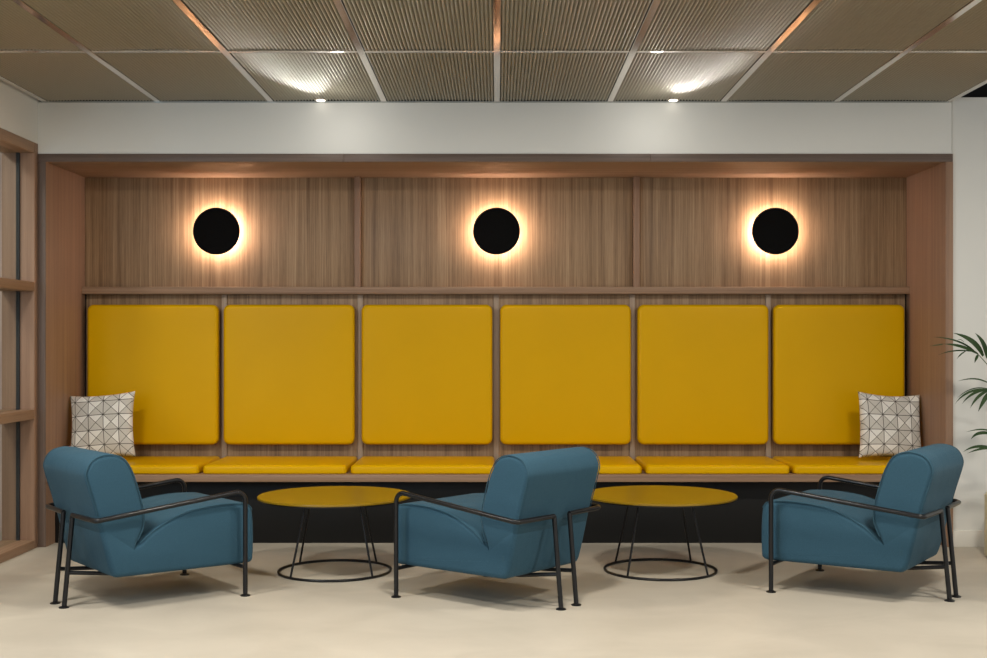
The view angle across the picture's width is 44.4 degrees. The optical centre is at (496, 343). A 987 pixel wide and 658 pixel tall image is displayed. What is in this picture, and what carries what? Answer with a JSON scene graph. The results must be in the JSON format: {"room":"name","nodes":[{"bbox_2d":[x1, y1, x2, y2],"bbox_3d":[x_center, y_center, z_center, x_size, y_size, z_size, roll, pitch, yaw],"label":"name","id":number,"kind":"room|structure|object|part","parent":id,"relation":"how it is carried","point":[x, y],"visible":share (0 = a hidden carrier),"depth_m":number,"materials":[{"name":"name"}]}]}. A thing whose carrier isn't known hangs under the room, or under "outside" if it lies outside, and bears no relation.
{"room":"lobby","nodes":[
{"label":"lobby","id":0,"kind":"room"},
{"bbox_2d":[0,152,1,531],"bbox_3d":[-3.360,-0.372,7.000,1.480,2.900,0.100,0,0,0],"label":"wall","id":1,"kind":"structure","parent":0,"point":[0,152],"depth_m":6.95,"materials":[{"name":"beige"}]},
{"bbox_2d":[0,80,40,143],"bbox_3d":[-2.522,-1.187,4.902,0.170,0.250,3.405,0,0,0],"label":"wall","id":2,"kind":"structure","parent":0,"point":[18,109],"depth_m":6.16,"materials":[{"name":"grey paint"}]},
{"bbox_2d":[0,128,37,562],"bbox_3d":[-2.523,0.008,4.812,0.173,2.140,3.225,0,0,0],"label":"window","id":3,"kind":"structure","parent":2,"relation":"in","point":[19,280],"depth_m":6.38,"materials":[{"name":"brown wood"}]},
{"bbox_3d":[-2.523,-1.034,4.787,0.173,0.055,3.175,0,0,0],"label":"rail","id":4,"kind":"part","parent":3,"relation":"part of","materials":[{"name":"brown wood"}]},
{"bbox_3d":[-2.523,1.056,4.787,0.173,0.045,3.175,0,0,0],"label":"rail","id":5,"kind":"part","parent":3,"relation":"part of","materials":[{"name":"brown wood"}]},
{"bbox_2d":[0,532,986,657],"bbox_3d":[0.200,1.128,2.700,8.800,0.100,9.400,0,0,0],"label":"floor","id":6,"kind":"structure","parent":0,"point":[835,611],"depth_m":4.86,"materials":[{"name":"beige concrete"}]},
{"bbox_2d":[43,446,252,608],"bbox_3d":[-1.516,0.760,5.217,0.779,0.636,0.650,0,0,-39],"label":"armchair","id":7,"kind":"object","parent":6,"relation":"on","point":[107,527],"visible":1,"depth_m":5.02,"materials":[{"name":"teal fabric"}]},
{"bbox_3d":[-1.822,0.886,5.038,0.055,0.374,0.020,0,0,-39],"label":"leg","id":8,"kind":"part","parent":7,"relation":"part of","materials":[{"name":"black metal"}]},
{"bbox_3d":[-1.755,0.886,4.955,0.055,0.374,0.020,0,0,-39],"label":"leg","id":9,"kind":"part","parent":7,"relation":"part of","materials":[{"name":"black metal"}]},
{"bbox_3d":[-1.694,0.640,5.073,0.248,0.396,0.504,0,0,-39],"label":"backrest","id":10,"kind":"part","parent":7,"relation":"part of","materials":[{"name":"teal fabric"}]},
{"bbox_3d":[-1.637,0.750,5.355,0.671,0.255,0.261,0,0,-39],"label":"armrest","id":11,"kind":"part","parent":7,"relation":"part of","materials":[{"name":"black"}]},
{"bbox_3d":[-1.477,0.817,5.248,0.680,0.268,0.504,0,0,-39],"label":"seat","id":12,"kind":"part","parent":7,"relation":"part of","materials":[{"name":"teal fabric"}]},
{"bbox_3d":[-1.407,0.750,5.070,0.671,0.255,0.261,0,0,-39],"label":"armrest","id":13,"kind":"part","parent":7,"relation":"part of","materials":[{"name":"black"}]},
{"bbox_3d":[-1.078,0.975,5.181,0.020,0.194,0.020,0,0,-39],"label":"leg","id":14,"kind":"part","parent":7,"relation":"part of","materials":[{"name":"black metal"}]},
{"bbox_2d":[257,486,410,581],"bbox_3d":[-0.768,0.896,5.734,0.725,0.363,0.725,0,0,0],"label":"round table","id":15,"kind":"object","parent":6,"relation":"on","point":[320,497],"visible":0.95,"depth_m":5.63,"materials":[{"name":"yellow wood"}]},
{"bbox_3d":[-0.914,0.899,5.572,0.010,0.342,0.102,0,0,42],"label":"leg","id":16,"kind":"part","parent":15,"relation":"part of","materials":[{"name":"black metal"}]},
{"bbox_3d":[-0.930,0.899,5.880,0.102,0.342,0.010,0,0,42],"label":"leg","id":17,"kind":"part","parent":15,"relation":"part of","materials":[{"name":"black metal"}]},
{"bbox_3d":[-0.606,0.899,5.588,0.102,0.342,0.010,0,0,42],"label":"leg","id":18,"kind":"part","parent":15,"relation":"part of","materials":[{"name":"black metal"}]},
{"bbox_3d":[-0.622,0.899,5.896,0.010,0.342,0.102,0,0,42],"label":"leg","id":19,"kind":"part","parent":15,"relation":"part of","materials":[{"name":"black metal"}]},
{"bbox_2d":[46,463,881,542],"bbox_3d":[-0.007,0.887,6.741,4.773,0.382,0.628,0,0,0],"label":"bench","id":20,"kind":"object","parent":6,"relation":"on","point":[740,521],"visible":0.16,"depth_m":6.56,"materials":[{"name":"brown wood"}]},
{"bbox_2d":[121,456,219,473],"bbox_3d":[-1.984,0.670,6.745,0.771,0.052,0.545,0,0,0],"label":"seat cushion","id":21,"kind":"object","parent":20,"relation":"on","point":[139,464],"visible":0.5,"depth_m":6.55,"materials":[{"name":"yellow fabric"}]},
{"bbox_2d":[70,391,135,455],"bbox_3d":[-2.198,0.455,6.742,0.393,0.383,0.134,0,0,0],"label":"pillow","id":22,"kind":"object","parent":21,"relation":"on","point":[99,423],"visible":0.94,"depth_m":6.70,"materials":[{"name":"fabric"}]},
{"bbox_2d":[203,456,356,473],"bbox_3d":[-1.192,0.670,6.745,0.771,0.052,0.545,0,0,0],"label":"seat cushion","id":23,"kind":"object","parent":20,"relation":"on","point":[228,464],"visible":0.95,"depth_m":6.49,"materials":[{"name":"yellow fabric"}]},
{"bbox_2d":[351,456,493,473],"bbox_3d":[-0.400,0.670,6.745,0.771,0.052,0.545,0,0,0],"label":"seat cushion","id":24,"kind":"object","parent":20,"relation":"on","point":[366,464],"visible":0.94,"depth_m":6.48,"materials":[{"name":"yellow fabric"}]},
{"bbox_2d":[498,456,641,473],"bbox_3d":[0.392,0.670,6.745,0.771,0.052,0.545,0,0,0],"label":"seat cushion","id":25,"kind":"object","parent":20,"relation":"on","point":[608,464],"visible":0.41,"depth_m":6.48,"materials":[{"name":"yellow fabric"}]},
{"bbox_2d":[635,456,788,473],"bbox_3d":[1.184,0.670,6.745,0.771,0.052,0.545,0,0,0],"label":"seat cushion","id":26,"kind":"object","parent":20,"relation":"on","point":[649,464],"visible":0.95,"depth_m":6.51,"materials":[{"name":"yellow fabric"}]},
{"bbox_2d":[772,456,892,473],"bbox_3d":[1.976,0.670,6.745,0.771,0.052,0.545,0,0,0],"label":"seat cushion","id":27,"kind":"object","parent":20,"relation":"on","point":[797,464],"visible":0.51,"depth_m":6.54,"materials":[{"name":"yellow fabric"}]},
{"bbox_2d":[858,392,920,456],"bbox_3d":[2.193,0.455,6.746,0.390,0.380,0.151,0,0,-13],"label":"pillow","id":28,"kind":"object","parent":27,"relation":"on","point":[889,425],"visible":0.94,"depth_m":6.71,"materials":[{"name":"fabric"}]},
{"bbox_2d":[38,154,952,546],"bbox_3d":[-0.009,0.035,6.750,4.857,2.087,0.663,0,0,0],"label":"wood alcove","id":29,"kind":"object","parent":6,"relation":"on","point":[358,231],"visible":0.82,"depth_m":7.03,"materials":[{"name":"brown wood"}]},
{"bbox_3d":[-2.416,0.035,6.731,0.042,2.087,0.612,0,0,0],"label":"panel","id":30,"kind":"part","parent":29,"relation":"part of","materials":[{"name":"brown wood"}]},
{"bbox_2d":[87,305,218,444],"bbox_3d":[-1.989,0.177,7.000,0.757,0.810,0.061,0,0,0],"label":"cushion","id":31,"kind":"object","parent":29,"relation":"attached to","point":[168,355],"visible":0.84,"depth_m":6.97,"materials":[{"name":"yellow fabric"}]},
{"bbox_2d":[193,208,239,254],"bbox_3d":[-1.613,-0.649,6.990,0.271,0.271,0.079,0,0,0],"label":"wall sconce","id":32,"kind":"object","parent":29,"relation":"attached to","point":[216,231],"visible":1,"depth_m":6.95,"materials":[{"name":"black metal"}]},
{"bbox_3d":[-1.609,-0.647,7.043,1.569,0.640,0.025,0,0,0],"label":"panel","id":33,"kind":"part","parent":29,"relation":"part of","materials":[{"name":"brown wood"}]},
{"bbox_2d":[224,305,354,444],"bbox_3d":[-1.202,0.177,7.000,0.757,0.810,0.061,0,0,0],"label":"cushion","id":34,"kind":"object","parent":29,"relation":"attached to","point":[289,370],"visible":1,"depth_m":6.97,"materials":[{"name":"yellow fabric"}]},
{"bbox_2d":[361,305,491,444],"bbox_3d":[-0.405,0.177,7.000,0.757,0.810,0.061,0,0,0],"label":"cushion","id":35,"kind":"object","parent":29,"relation":"attached to","point":[426,370],"visible":1,"depth_m":6.97,"materials":[{"name":"yellow fabric"}]},
{"bbox_3d":[-0.007,-0.988,6.731,4.775,0.042,0.612,0,0,0],"label":"soffit panel","id":36,"kind":"part","parent":29,"relation":"part of","materials":[{"name":"brown wood"}]},
{"bbox_3d":[-0.007,0.378,7.069,4.775,1.400,0.025,0,0,0],"label":"panel","id":37,"kind":"part","parent":29,"relation":"part of","materials":[{"name":"brown wood"}]},
{"bbox_2d":[473,208,519,254],"bbox_3d":[-0.003,-0.649,6.990,0.271,0.271,0.079,0,0,0],"label":"wall sconce","id":38,"kind":"object","parent":29,"relation":"attached to","point":[496,231],"visible":1,"depth_m":6.95,"materials":[{"name":"black metal"}]},
{"bbox_3d":[0.000,-0.647,7.043,1.576,0.640,0.025,0,0,0],"label":"panel","id":39,"kind":"part","parent":29,"relation":"part of","materials":[{"name":"brown wood"}]},
{"bbox_2d":[500,305,630,444],"bbox_3d":[0.396,0.177,7.000,0.757,0.810,0.061,0,0,0],"label":"cushion","id":40,"kind":"object","parent":29,"relation":"attached to","point":[565,370],"visible":1,"depth_m":6.97,"materials":[{"name":"yellow fabric"}]},
{"bbox_2d":[637,305,768,444],"bbox_3d":[1.191,0.177,7.000,0.757,0.810,0.061,0,0,0],"label":"cushion","id":41,"kind":"object","parent":29,"relation":"attached to","point":[703,370],"visible":1,"depth_m":6.97,"materials":[{"name":"yellow fabric"}]},
{"bbox_3d":[1.601,-0.647,7.043,1.554,0.640,0.025,0,0,0],"label":"panel","id":42,"kind":"part","parent":29,"relation":"part of","materials":[{"name":"brown wood"}]},
{"bbox_2d":[752,208,798,254],"bbox_3d":[1.600,-0.649,6.990,0.271,0.271,0.079,0,0,0],"label":"wall sconce","id":43,"kind":"object","parent":29,"relation":"attached to","point":[775,231],"visible":1,"depth_m":6.95,"materials":[{"name":"black metal"}]},
{"bbox_2d":[772,305,904,444],"bbox_3d":[1.977,0.177,7.000,0.757,0.810,0.061,0,0,0],"label":"cushion","id":44,"kind":"object","parent":29,"relation":"attached to","point":[823,356],"visible":0.83,"depth_m":6.97,"materials":[{"name":"yellow fabric"}]},
{"bbox_3d":[2.400,0.035,6.731,0.040,2.087,0.612,0,0,0],"label":"panel","id":45,"kind":"part","parent":29,"relation":"part of","materials":[{"name":"brown wood"}]},
{"bbox_2d":[391,447,600,610],"bbox_3d":[0.009,0.760,5.186,0.779,0.636,0.650,0,0,39],"label":"armchair","id":46,"kind":"object","parent":6,"relation":"on","point":[531,514],"visible":1,"depth_m":4.98,"materials":[{"name":"teal fabric"}]},
{"bbox_3d":[-0.430,0.975,5.153,0.020,0.194,0.020,0,0,39],"label":"leg","id":47,"kind":"part","parent":46,"relation":"part of","materials":[{"name":"black metal"}]},
{"bbox_3d":[-0.101,0.750,5.040,0.671,0.255,0.261,0,0,39],"label":"armrest","id":48,"kind":"part","parent":46,"relation":"part of","materials":[{"name":"black"}]},
{"bbox_3d":[-0.029,0.817,5.218,0.680,0.268,0.504,0,0,39],"label":"seat","id":49,"kind":"part","parent":46,"relation":"part of","materials":[{"name":"teal fabric"}]},
{"bbox_3d":[0.186,0.640,5.040,0.248,0.396,0.504,0,0,39],"label":"backrest","id":50,"kind":"part","parent":46,"relation":"part of","materials":[{"name":"teal fabric"}]},
{"bbox_3d":[0.131,0.750,5.323,0.671,0.255,0.261,0,0,39],"label":"armrest","id":51,"kind":"part","parent":46,"relation":"part of","materials":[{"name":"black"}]},
{"bbox_3d":[0.246,0.886,4.923,0.055,0.374,0.020,0,0,39],"label":"leg","id":52,"kind":"part","parent":46,"relation":"part of","materials":[{"name":"black metal"}]},
{"bbox_3d":[0.314,0.886,5.005,0.055,0.374,0.020,0,0,39],"label":"leg","id":53,"kind":"part","parent":46,"relation":"part of","materials":[{"name":"black metal"}]},
{"bbox_2d":[591,485,737,580],"bbox_3d":[0.777,0.896,5.759,0.725,0.363,0.725,0,0,0],"label":"round table","id":54,"kind":"object","parent":6,"relation":"on","point":[653,496],"visible":0.91,"depth_m":5.67,"materials":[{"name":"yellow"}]},
{"bbox_3d":[0.615,0.899,5.905,0.102,0.342,0.010,0,0,42],"label":"leg","id":55,"kind":"part","parent":54,"relation":"part of","materials":[{"name":"black metal"}]},
{"bbox_3d":[0.631,0.899,5.597,0.010,0.342,0.102,0,0,42],"label":"leg","id":56,"kind":"part","parent":54,"relation":"part of","materials":[{"name":"black metal"}]},
{"bbox_3d":[0.923,0.899,5.921,0.010,0.342,0.102,0,0,42],"label":"leg","id":57,"kind":"part","parent":54,"relation":"part of","materials":[{"name":"black metal"}]},
{"bbox_3d":[0.939,0.899,5.613,0.102,0.342,0.010,0,0,42],"label":"leg","id":58,"kind":"part","parent":54,"relation":"part of","materials":[{"name":"black metal"}]},
{"bbox_2d":[762,444,963,601],"bbox_3d":[1.624,0.760,5.326,0.779,0.636,0.650,0,0,35],"label":"armchair","id":59,"kind":"object","parent":6,"relation":"on","point":[903,527],"visible":1,"depth_m":5.13,"materials":[{"name":"teal fabric"}]},
{"bbox_3d":[1.190,0.975,5.256,0.020,0.194,0.020,0,0,35],"label":"leg","id":60,"kind":"part","parent":59,"relation":"part of","materials":[{"name":"black metal"}]},
{"bbox_3d":[1.584,0.817,5.354,0.680,0.268,0.504,0,0,35],"label":"seat","id":61,"kind":"part","parent":59,"relation":"part of","materials":[{"name":"teal fabric"}]},
{"bbox_3d":[1.527,0.750,5.170,0.671,0.255,0.261,0,0,35],"label":"armrest","id":62,"kind":"part","parent":59,"relation":"part of","materials":[{"name":"black"}]},
{"bbox_3d":[1.735,0.750,5.472,0.671,0.255,0.261,0,0,35],"label":"armrest","id":63,"kind":"part","parent":59,"relation":"part of","materials":[{"name":"black"}]},
{"bbox_3d":[1.814,0.640,5.195,0.248,0.396,0.504,0,0,35],"label":"backrest","id":64,"kind":"part","parent":59,"relation":"part of","materials":[{"name":"teal fabric"}]},
{"bbox_3d":[1.883,0.886,5.082,0.055,0.374,0.020,0,0,35],"label":"leg","id":65,"kind":"part","parent":59,"relation":"part of","materials":[{"name":"black metal"}]},
{"bbox_3d":[1.943,0.886,5.170,0.055,0.374,0.020,0,0,35],"label":"leg","id":66,"kind":"part","parent":59,"relation":"part of","materials":[{"name":"black metal"}]},
{"bbox_2d":[932,333,986,555],"bbox_3d":[2.699,0.504,6.129,0.916,1.148,0.590,0,0,24],"label":"potted palm","id":67,"kind":"object","parent":6,"relation":"on","point":[973,342],"visible":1,"depth_m":6.07,"materials":[{"name":"green plant"}]},
{"bbox_2d":[0,0,986,101],"bbox_3d":[0.000,-1.288,5.282,4.831,0.006,2.285,0,0,0],"label":"grid","id":68,"kind":"object","parent":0,"point":[496,51],"visible":1,"depth_m":5.33,"materials":[{"name":"silver metal"}]},
{"bbox_3d":[-2.400,-1.288,5.282,0.031,0.006,2.285,0,0,0],"label":"rail","id":69,"kind":"part","parent":68,"relation":"part of","materials":[{"name":"silver metal"}]},
{"bbox_2d":[0,0,81,50],"bbox_3d":[-2.100,-1.298,4.726,0.566,0.026,1.170,0,0,0],"label":"panel","id":70,"kind":"object","parent":68,"relation":"attached to","point":[19,29],"visible":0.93,"depth_m":5.02,"materials":[{"name":"brown metal"}]},
{"bbox_3d":[-2.100,-1.288,5.327,0.568,0.005,0.028,0,0,0],"label":"cross rail","id":71,"kind":"part","parent":68,"relation":"part of","materials":[{"name":"silver metal"}]},
{"bbox_2d":[0,49,152,100],"bbox_3d":[-2.100,-1.298,5.877,0.566,0.026,1.068,0,0,0],"label":"panel","id":72,"kind":"object","parent":68,"relation":"attached to","point":[50,76],"visible":0.92,"depth_m":5.84,"materials":[{"name":"brown metal"}]},
{"bbox_3d":[-1.800,-1.288,5.282,0.031,0.006,2.285,0,0,0],"label":"rail","id":73,"kind":"part","parent":68,"relation":"part of","materials":[{"name":"silver metal"}]},
{"bbox_2d":[22,0,218,50],"bbox_3d":[-1.500,-1.298,4.726,0.566,0.026,1.170,0,0,0],"label":"panel","id":74,"kind":"object","parent":68,"relation":"attached to","point":[107,25],"visible":0.98,"depth_m":4.87,"materials":[{"name":"brown metal"}]},
{"bbox_3d":[-1.500,-1.288,5.327,0.568,0.005,0.028,0,0,0],"label":"cross rail","id":75,"kind":"part","parent":68,"relation":"part of","materials":[{"name":"silver metal"}]},
{"bbox_2d":[96,49,266,100],"bbox_3d":[-1.500,-1.298,5.877,0.566,0.026,1.068,0,0,0],"label":"panel","id":76,"kind":"object","parent":68,"relation":"attached to","point":[167,76],"visible":0.89,"depth_m":5.80,"materials":[{"name":"brown metal"}]},
{"bbox_3d":[-1.200,-1.288,5.282,0.031,0.006,2.285,0,0,0],"label":"rail","id":77,"kind":"part","parent":68,"relation":"part of","materials":[{"name":"silver metal"}]},
{"bbox_2d":[183,0,355,50],"bbox_3d":[-0.900,-1.298,4.726,0.566,0.026,1.170,0,0,0],"label":"panel","id":78,"kind":"object","parent":68,"relation":"attached to","point":[237,24],"visible":1,"depth_m":4.87,"materials":[{"name":"brown metal"}]},
{"bbox_3d":[-0.900,-1.288,5.327,0.568,0.005,0.028,0,0,0],"label":"cross rail","id":79,"kind":"part","parent":68,"relation":"part of","materials":[{"name":"silver metal"}]},
{"bbox_2d":[231,48,379,100],"bbox_3d":[-0.900,-1.298,5.877,0.566,0.026,1.068,0,0,0],"label":"panel","id":80,"kind":"object","parent":68,"relation":"attached to","point":[284,76],"visible":0.92,"depth_m":5.82,"materials":[{"name":"brown metal"}]},
{"bbox_2d":[315,98,325,101],"bbox_3d":[-0.930,-1.292,6.385,0.060,0.019,0.060,0,0,0],"label":"recessed light","id":81,"kind":"object","parent":80,"relation":"attached to","point":[317,99],"visible":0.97,"depth_m":6.37,"materials":[{"name":"silver metal"}]},
{"bbox_3d":[-0.600,-1.288,5.282,0.031,0.006,2.285,0,0,0],"label":"rail","id":82,"kind":"part","parent":68,"relation":"part of","materials":[{"name":"silver metal"}]},
{"bbox_2d":[342,0,492,50],"bbox_3d":[-0.300,-1.298,4.726,0.566,0.026,1.170,0,0,0],"label":"panel","id":83,"kind":"object","parent":68,"relation":"attached to","point":[378,24],"visible":1,"depth_m":4.87,"materials":[{"name":"brown metal"}]},
{"bbox_3d":[-0.300,-1.288,5.327,0.568,0.005,0.028,0,0,0],"label":"cross rail","id":84,"kind":"part","parent":68,"relation":"part of","materials":[{"name":"silver metal"}]},
{"bbox_2d":[366,48,493,100],"bbox_3d":[-0.300,-1.298,5.877,0.566,0.026,1.068,0,0,0],"label":"panel","id":85,"kind":"object","parent":68,"relation":"attached to","point":[401,76],"visible":0.93,"depth_m":5.82,"materials":[{"name":"brown metal"}]},
{"bbox_3d":[0.000,-1.288,5.282,0.031,0.006,2.285,0,0,0],"label":"rail","id":86,"kind":"part","parent":68,"relation":"part of","materials":[{"name":"silver metal"}]},
{"bbox_2d":[500,48,627,100],"bbox_3d":[0.300,-1.298,5.877,0.566,0.026,1.068,0,0,0],"label":"panel","id":87,"kind":"object","parent":68,"relation":"attached to","point":[536,76],"visible":0.93,"depth_m":5.82,"materials":[{"name":"brown metal"}]},
{"bbox_3d":[0.300,-1.288,5.327,0.568,0.005,0.028,0,0,0],"label":"cross rail","id":88,"kind":"part","parent":68,"relation":"part of","materials":[{"name":"silver metal"}]},
{"bbox_2d":[501,0,651,50],"bbox_3d":[0.300,-1.298,4.726,0.566,0.026,1.170,0,0,0],"label":"panel","id":89,"kind":"object","parent":68,"relation":"attached to","point":[525,24],"visible":1,"depth_m":4.87,"materials":[{"name":"brown metal"}]},
{"bbox_3d":[0.600,-1.288,5.282,0.031,0.006,2.285,0,0,0],"label":"rail","id":90,"kind":"part","parent":68,"relation":"part of","materials":[{"name":"silver metal"}]},
{"bbox_2d":[614,48,762,100],"bbox_3d":[0.900,-1.298,5.877,0.566,0.026,1.068,0,0,0],"label":"panel","id":91,"kind":"object","parent":68,"relation":"attached to","point":[650,76],"visible":0.94,"depth_m":5.82,"materials":[{"name":"brown metal"}]},
{"bbox_2d":[668,98,678,101],"bbox_3d":[0.930,-1.292,6.385,0.060,0.019,0.060,0,0,0],"label":"recessed light","id":92,"kind":"object","parent":91,"relation":"attached to","point":[669,99],"visible":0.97,"depth_m":6.37,"materials":[{"name":"silver metal"}]},
{"bbox_3d":[0.900,-1.288,5.327,0.568,0.005,0.028,0,0,0],"label":"cross rail","id":93,"kind":"part","parent":68,"relation":"part of","materials":[{"name":"silver metal"}]},
{"bbox_2d":[638,0,810,50],"bbox_3d":[0.900,-1.298,4.726,0.566,0.026,1.170,0,0,0],"label":"panel","id":94,"kind":"object","parent":68,"relation":"attached to","point":[677,24],"visible":0.99,"depth_m":4.87,"materials":[{"name":"brown metal"}]},
{"bbox_3d":[1.200,-1.288,5.282,0.031,0.006,2.285,0,0,0],"label":"rail","id":95,"kind":"part","parent":68,"relation":"part of","materials":[{"name":"silver metal"}]},
{"bbox_2d":[727,49,897,100],"bbox_3d":[1.500,-1.298,5.877,0.566,0.026,1.068,0,0,0],"label":"panel","id":96,"kind":"object","parent":68,"relation":"attached to","point":[782,76],"visible":0.88,"depth_m":5.80,"materials":[{"name":"brown metal"}]},
{"bbox_3d":[1.500,-1.288,5.327,0.568,0.005,0.028,0,0,0],"label":"cross rail","id":97,"kind":"part","parent":68,"relation":"part of","materials":[{"name":"silver metal"}]},
{"bbox_2d":[775,0,971,50],"bbox_3d":[1.500,-1.298,4.726,0.566,0.026,1.170,0,0,0],"label":"panel","id":98,"kind":"object","parent":68,"relation":"attached to","point":[886,25],"visible":0.98,"depth_m":4.87,"materials":[{"name":"beige wood"}]},
{"bbox_3d":[1.800,-1.288,5.282,0.031,0.006,2.285,0,0,0],"label":"rail","id":99,"kind":"part","parent":68,"relation":"part of","materials":[{"name":"silver metal"}]},
{"bbox_2d":[841,49,986,100],"bbox_3d":[2.100,-1.298,5.877,0.566,0.026,1.068,0,0,0],"label":"panel","id":100,"kind":"object","parent":68,"relation":"attached to","point":[915,76],"visible":0.88,"depth_m":5.85,"materials":[{"name":"brown metal"}]},
{"bbox_3d":[2.100,-1.288,5.327,0.568,0.005,0.028,0,0,0],"label":"cross rail","id":101,"kind":"part","parent":68,"relation":"part of","materials":[{"name":"silver metal"}]},
{"bbox_2d":[912,0,986,50],"bbox_3d":[2.100,-1.298,4.726,0.566,0.026,1.170,0,0,0],"label":"panel","id":102,"kind":"object","parent":68,"relation":"attached to","point":[968,31],"visible":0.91,"depth_m":5.04,"materials":[{"name":"brown metal"}]},
{"bbox_3d":[2.400,-1.288,5.282,0.031,0.006,2.285,0,0,0],"label":"rail","id":103,"kind":"part","parent":68,"relation":"part of","materials":[{"name":"silver metal"}]},
{"bbox_2d":[23,0,970,32],"bbox_3d":[0.200,-1.872,2.700,8.800,0.100,9.400,0,0,0],"label":"ceiling","id":104,"kind":"structure","parent":0,"point":[181,0],"depth_m":6.72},
{"bbox_2d":[38,97,986,529],"bbox_3d":[1.081,-0.117,6.516,7.037,2.390,0.179,0,0,0],"label":"wall","id":105,"kind":"structure","parent":0,"point":[63,128],"depth_m":6.43,"materials":[{"name":"grey paint"}]},
{"bbox_2d":[42,101,948,102],"bbox_3d":[-0.009,-1.285,6.438,4.817,0.008,0.034,0,0,0],"label":"trim","id":106,"kind":"structure","parent":105,"relation":"attached to","point":[48,101],"depth_m":6.42,"materials":[{"name":"grey paint"}]},
{"bbox_2d":[953,530,983,546],"bbox_3d":[3.510,1.034,6.431,2.179,0.088,0.012,0,0,0],"label":"baseboard","id":107,"kind":"structure","parent":105,"relation":"attached to","point":[961,538],"depth_m":6.43,"materials":[{"name":"grey"}]},
{"bbox_2d":[59,33,986,396],"bbox_3d":[0.200,-0.372,7.145,8.800,2.900,0.110,0,0,0],"label":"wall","id":108,"kind":"structure","parent":0,"point":[981,91],"depth_m":7.09,"materials":[{"name":"black"}]},
{"bbox_2d":[984,492,986,555],"bbox_3d":[2.665,0.918,6.080,0.400,0.320,0.400,0,0,0],"label":"planter","id":109,"kind":"object","parent":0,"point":[985,495],"depth_m":6.11,"materials":[{"name":"beige"}]}
]}

